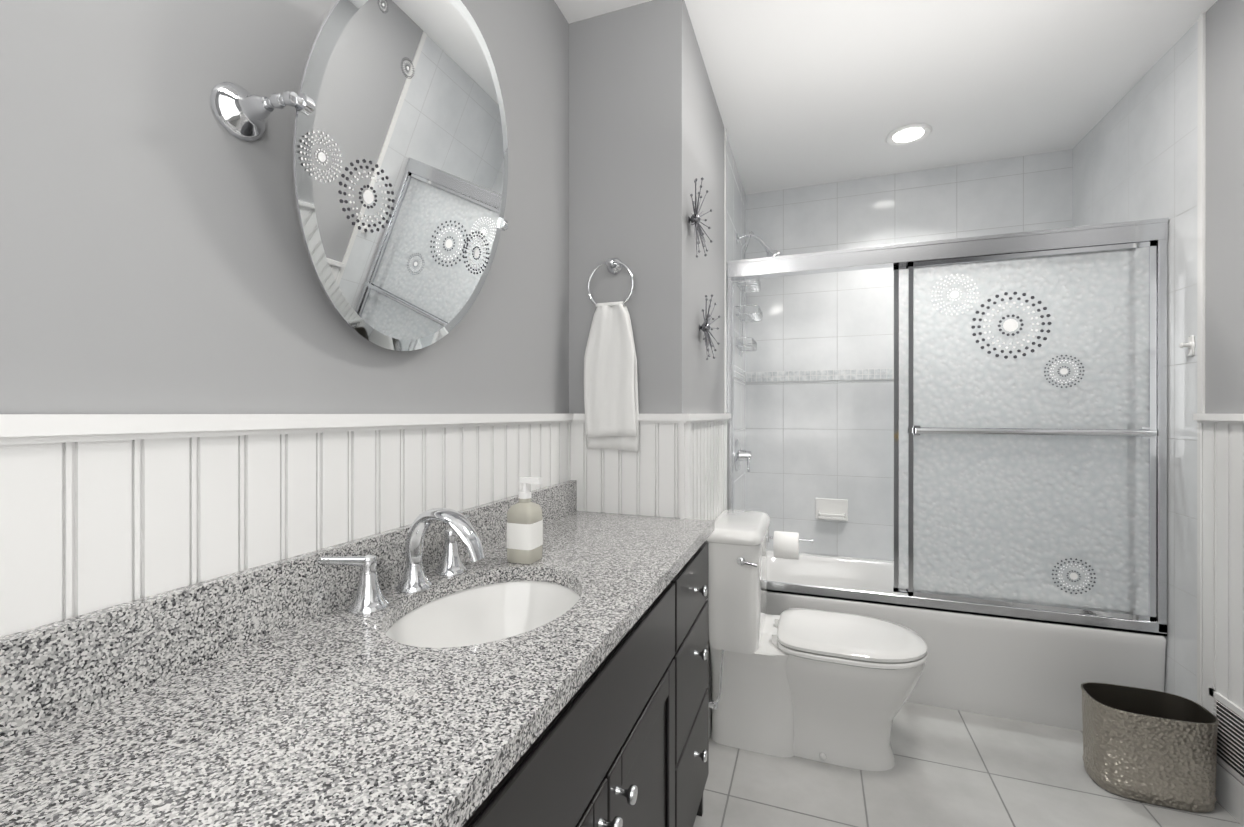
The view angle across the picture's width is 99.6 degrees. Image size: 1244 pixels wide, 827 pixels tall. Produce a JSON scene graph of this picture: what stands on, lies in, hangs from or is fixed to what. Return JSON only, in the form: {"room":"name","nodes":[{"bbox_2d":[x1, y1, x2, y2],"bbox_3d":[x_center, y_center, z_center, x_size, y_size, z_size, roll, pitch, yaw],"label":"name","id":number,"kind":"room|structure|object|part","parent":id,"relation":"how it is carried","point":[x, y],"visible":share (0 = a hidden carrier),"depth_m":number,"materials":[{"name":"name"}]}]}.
{"room":"bathroom","nodes":[
{"label":"bathroom","id":0,"kind":"room"},
{"bbox_2d":[0,0,568,413],"bbox_3d":[-0.532,-0.049,0.930,0.100,2.500,1.790,0,0,20],"label":"wall","id":1,"kind":"structure","parent":0,"point":[154,257],"depth_m":0.71,"materials":[{"name":"grey paint"}]},
{"bbox_2d":[0,414,572,636],"bbox_3d":[-0.452,0.601,0.954,0.030,1.200,1.690,0,0,20],"label":"wainscoting","id":2,"kind":"structure","parent":1,"relation":"attached to","point":[100,511],"depth_m":0.70,"materials":[{"name":"white paint"}]},
{"bbox_2d":[0,480,576,743],"bbox_3d":[-0.446,0.270,0.947,0.020,0.100,1.680,0,0,20],"label":"backsplash","id":3,"kind":"structure","parent":1,"relation":"attached to","point":[49,673],"depth_m":0.63,"materials":[{"name":"grey stone"}]},
{"bbox_2d":[210,0,507,350],"bbox_3d":[-0.372,-0.428,0.962,0.176,0.620,0.598,0,0,20],"label":"oval mirror","id":4,"kind":"object","parent":1,"relation":"attached to","point":[400,154],"visible":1,"depth_m":0.89,"materials":[{"name":"silver glass"}]},
{"bbox_2d":[569,0,745,509],"bbox_3d":[0.232,-0.050,2.455,0.485,2.500,1.600,0,0,20],"label":"wall","id":5,"kind":"structure","parent":0,"point":[646,137],"depth_m":1.70,"materials":[{"name":"grey paint"}]},
{"bbox_2d":[584,258,638,451],"bbox_3d":[-0.034,-0.192,1.663,0.179,0.620,0.069,0,0,20],"label":"towel ring","id":6,"kind":"object","parent":5,"relation":"attached to","point":[611,405],"visible":1,"depth_m":1.64,"materials":[{"name":"white fabric"}]},
{"bbox_2d":[571,414,690,518],"bbox_3d":[0.011,0.600,1.666,0.414,1.200,0.030,0,0,20],"label":"wainscoting","id":7,"kind":"structure","parent":5,"relation":"attached to","point":[644,480],"depth_m":1.66,"materials":[{"name":"white paint"}]},
{"bbox_2d":[688,177,712,256],"bbox_3d":[0.248,-0.628,1.705,0.061,0.240,0.242,0,0,20],"label":"sunburst","id":8,"kind":"object","parent":5,"relation":"attached to","point":[695,218],"visible":1,"depth_m":1.69,"materials":[{"name":"silver metal"}]},
{"bbox_2d":[680,413,730,737],"bbox_3d":[0.335,0.600,1.983,0.030,1.200,0.843,0,0,20],"label":"wainscoting","id":9,"kind":"structure","parent":5,"relation":"attached to","point":[708,466],"depth_m":1.94,"materials":[{"name":"white paint"}]},
{"bbox_2d":[699,294,719,359],"bbox_3d":[0.305,-0.302,1.864,0.058,0.224,0.226,0,0,20],"label":"sunburst","id":10,"kind":"object","parent":5,"relation":"attached to","point":[704,327],"visible":0.98,"depth_m":1.85,"materials":[{"name":"silver metal"}]},
{"bbox_2d":[724,127,725,412],"bbox_3d":[0.471,-0.250,2.393,0.006,2.099,0.018,0,0,20],"label":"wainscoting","id":11,"kind":"structure","parent":5,"relation":"attached to","point":[724,269],"depth_m":2.38,"materials":[{"name":"white wood"}]},
{"bbox_2d":[734,365,745,381],"bbox_3d":[0.621,-0.215,2.806,0.004,0.060,0.666,0,0,20],"label":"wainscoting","id":12,"kind":"structure","parent":5,"relation":"attached to","point":[739,374],"depth_m":2.84,"materials":[{"name":"tile"}]},
{"bbox_2d":[734,439,751,471],"bbox_3d":[0.641,0.220,2.753,0.078,0.170,0.170,0,0,20],"label":"shower valve","id":13,"kind":"object","parent":5,"relation":"attached to","point":[741,455],"visible":1,"depth_m":2.72,"materials":[{"name":"silver metal"}]},
{"bbox_2d":[735,231,780,356],"bbox_3d":[0.710,-0.625,2.727,0.226,0.650,0.244,0,0,20],"label":"shower head","id":14,"kind":"object","parent":5,"relation":"attached to","point":[770,252],"visible":0.9,"depth_m":2.72},
{"bbox_2d":[726,217,1168,636],"bbox_3d":[1.222,0.050,2.166,1.571,1.500,0.112,0,0,20],"label":"shower door frame","id":15,"kind":"object","parent":5,"relation":"attached to","point":[1017,479],"visible":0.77,"depth_m":2.04,"materials":[{"name":"silver metal"}]},
{"bbox_3d":[1.527,0.065,2.089,0.800,1.378,0.016,0,0,20],"label":"frame","id":16,"kind":"part","parent":15,"relation":"part of","materials":[{"name":"silver metal"}]},
{"label":"glass","id":17,"kind":"part","parent":15,"relation":"part of","materials":[{"name":"clear glass"}]},
{"bbox_2d":[931,274,978,314],"bbox_3d":[1.341,-0.480,2.119,0.169,0.168,0.001,0,0,20],"label":"decal","id":18,"kind":"object","parent":15,"relation":"attached to","point":[954,294],"visible":1,"depth_m":2.12,"materials":[{"name":"white"}]},
{"bbox_2d":[971,292,1051,358],"bbox_3d":[1.520,-0.345,2.054,0.264,0.262,0.001,0,0,20],"label":"decal","id":19,"kind":"object","parent":15,"relation":"attached to","point":[1009,325],"visible":1,"depth_m":2.05,"materials":[{"name":"grey"}]},
{"label":"glass","id":20,"kind":"part","parent":15,"relation":"part of","materials":[{"name":"glass"}]},
{"bbox_3d":[1.552,0.065,2.020,0.795,1.378,0.064,0,0,20],"label":"frame","id":21,"kind":"part","parent":15,"relation":"part of","materials":[{"name":"glass"}]},
{"bbox_2d":[1044,355,1083,387],"bbox_3d":[1.679,-0.160,1.996,0.127,0.126,0.001,0,0,20],"label":"decal","id":22,"kind":"object","parent":15,"relation":"attached to","point":[1064,371],"visible":1,"depth_m":2.00,"materials":[{"name":"grey"}]},
{"bbox_2d":[1052,558,1095,593],"bbox_3d":[1.707,0.615,1.986,0.137,0.136,0.001,0,0,20],"label":"decal","id":23,"kind":"object","parent":15,"relation":"attached to","point":[1073,576],"visible":1,"depth_m":1.99,"materials":[{"name":"grey"}]},
{"bbox_2d":[554,0,1216,194],"bbox_3d":[0.728,-1.330,1.373,2.160,0.060,3.490,0,0,20],"label":"ceiling","id":24,"kind":"structure","parent":0,"point":[810,92],"depth_m":2.00,"materials":[{"name":"white paint"}]},
{"bbox_2d":[885,123,931,145],"bbox_3d":[1.333,-1.295,2.446,0.194,0.010,0.194,0,0,20],"label":"recessed light","id":25,"kind":"object","parent":24,"relation":"in","point":[908,134],"visible":1,"depth_m":2.44,"materials":[{"name":"white glass"}]},
{"bbox_2d":[745,149,1071,560],"bbox_3d":[1.310,-0.051,2.966,2.160,2.500,0.100,0,0,20],"label":"wall","id":26,"kind":"structure","parent":0,"point":[807,443],"depth_m":2.94,"materials":[{"name":"tile"}]},
{"bbox_2d":[746,368,892,381],"bbox_3d":[1.473,-0.215,2.850,1.567,0.060,0.004,0,0,20],"label":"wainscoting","id":27,"kind":"structure","parent":26,"relation":"attached to","point":[834,375],"depth_m":2.97,"materials":[{"name":"tile"}]},
{"bbox_2d":[815,498,847,520],"bbox_3d":[1.167,0.539,2.925,0.170,0.120,0.074,0,0,20],"label":"soap dish","id":28,"kind":"object","parent":26,"relation":"attached to","point":[830,509],"visible":1,"depth_m":2.94,"materials":[{"name":"white ceramic"}]},
{"bbox_2d":[693,702,1242,826],"bbox_3d":[0.728,1.230,1.375,2.160,0.060,3.490,0,0,20],"label":"floor","id":29,"kind":"structure","parent":0,"point":[954,768],"depth_m":1.69,"materials":[{"name":"tile"}]},
{"bbox_2d":[448,528,714,826],"bbox_3d":[-0.225,0.776,0.865,0.492,0.850,1.670,0,0,20],"label":"bathroom vanity","id":30,"kind":"object","parent":29,"relation":"on","point":[627,745],"depth_m":0.91,"materials":[{"name":"black painted wood"},{"name":"granite"},{"name":"chrome"}]},
{"bbox_2d":[0,508,714,826],"bbox_3d":[-0.234,0.335,0.869,0.473,0.030,1.680,0,0,20],"label":"countertop","id":31,"kind":"structure","parent":30,"relation":"on","point":[317,722],"depth_m":0.55,"materials":[{"name":"grey stone"}]},
{"bbox_2d":[312,506,491,619],"bbox_3d":[-0.328,0.245,0.946,0.179,0.150,0.363,0,0,20],"label":"faucet","id":32,"kind":"object","parent":31,"relation":"on","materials":[{"name":"silver metal"}]},
{"bbox_2d":[352,568,595,659],"bbox_3d":[-0.226,0.427,0.908,0.337,0.177,0.437,0,0,20],"label":"sink","id":33,"kind":"object","parent":31,"relation":"in","point":[489,613],"depth_m":1.04,"materials":[{"name":"white ceramic"}]},
{"bbox_2d":[507,477,542,563],"bbox_3d":[-0.208,0.230,1.147,0.072,0.180,0.063,0,0,20],"label":"soap dispenser","id":34,"kind":"object","parent":31,"relation":"on","point":[524,530],"visible":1,"depth_m":1.12,"materials":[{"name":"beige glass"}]},
{"bbox_2d":[706,510,927,770],"bbox_3d":[0.697,0.804,1.933,0.748,0.792,0.457,0,0,20],"label":"toilet","id":35,"kind":"object","parent":29,"relation":"on","point":[832,687],"visible":0.98,"depth_m":1.83,"materials":[{"name":"white ceramic"}]},
{"bbox_2d":[768,529,813,559],"bbox_3d":[0.702,0.538,2.236,0.215,0.161,0.129,0,0,20],"label":"toilet paper holder","id":36,"kind":"object","parent":35,"relation":"attached to","point":[785,545],"visible":0.9,"depth_m":2.21,"materials":[{"name":"white paper"}]},
{"bbox_3d":[0.811,0.803,1.897,0.508,0.051,0.384,0,0,20],"label":"seat","id":37,"kind":"part","parent":35,"relation":"part of","materials":[{"name":"white plastic"}]},
{"bbox_2d":[766,550,1166,730],"bbox_3d":[1.343,1.000,2.495,1.571,0.400,0.758,0,0,20],"label":"bathtub","id":38,"kind":"object","parent":29,"relation":"on","point":[1032,672],"visible":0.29,"depth_m":2.06,"materials":[{"name":"white ceramic"}]},
{"bbox_2d":[1081,682,1218,811],"bbox_3d":[1.681,1.063,1.686,0.307,0.275,0.203,0,0,20],"label":"basket","id":39,"kind":"object","parent":29,"relation":"on","point":[1154,747],"visible":1,"depth_m":1.62,"materials":[{"name":"silver metal"}]},
{"bbox_2d":[1072,0,1243,702],"bbox_3d":[1.695,-0.050,1.020,0.100,2.500,3.290,0,0,20],"label":"wall","id":40,"kind":"structure","parent":0,"point":[1134,153],"depth_m":1.79,"materials":[{"name":"tile"}]},
{"bbox_2d":[1179,336,1194,355],"bbox_3d":[1.897,-0.227,1.766,0.033,0.065,0.031,0,0,20],"label":"hook","id":41,"kind":"object","parent":40,"relation":"attached to","point":[1190,345],"visible":1,"depth_m":1.76,"materials":[{"name":"white metal"}]},
{"bbox_2d":[1197,13,1205,703],"bbox_3d":[1.891,-0.049,1.715,0.008,2.499,0.024,0,0,20],"label":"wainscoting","id":42,"kind":"structure","parent":40,"relation":"attached to","point":[1201,199],"depth_m":1.71,"materials":[{"name":"white wood"}]},
{"bbox_2d":[1193,414,1243,826],"bbox_3d":[1.471,0.601,0.602,0.030,1.200,2.351,0,0,20],"label":"wainscoting","id":43,"kind":"structure","parent":40,"relation":"attached to","point":[1221,554],"depth_m":1.61,"materials":[{"name":"white paint"}]},
{"bbox_2d":[1209,688,1243,792],"bbox_3d":[1.793,0.983,1.488,0.009,0.235,0.355,0,0,20],"label":"air vent","id":44,"kind":"object","parent":40,"relation":"attached to","point":[1228,714],"visible":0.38,"depth_m":1.58,"materials":[{"name":"white metal"}]}
]}

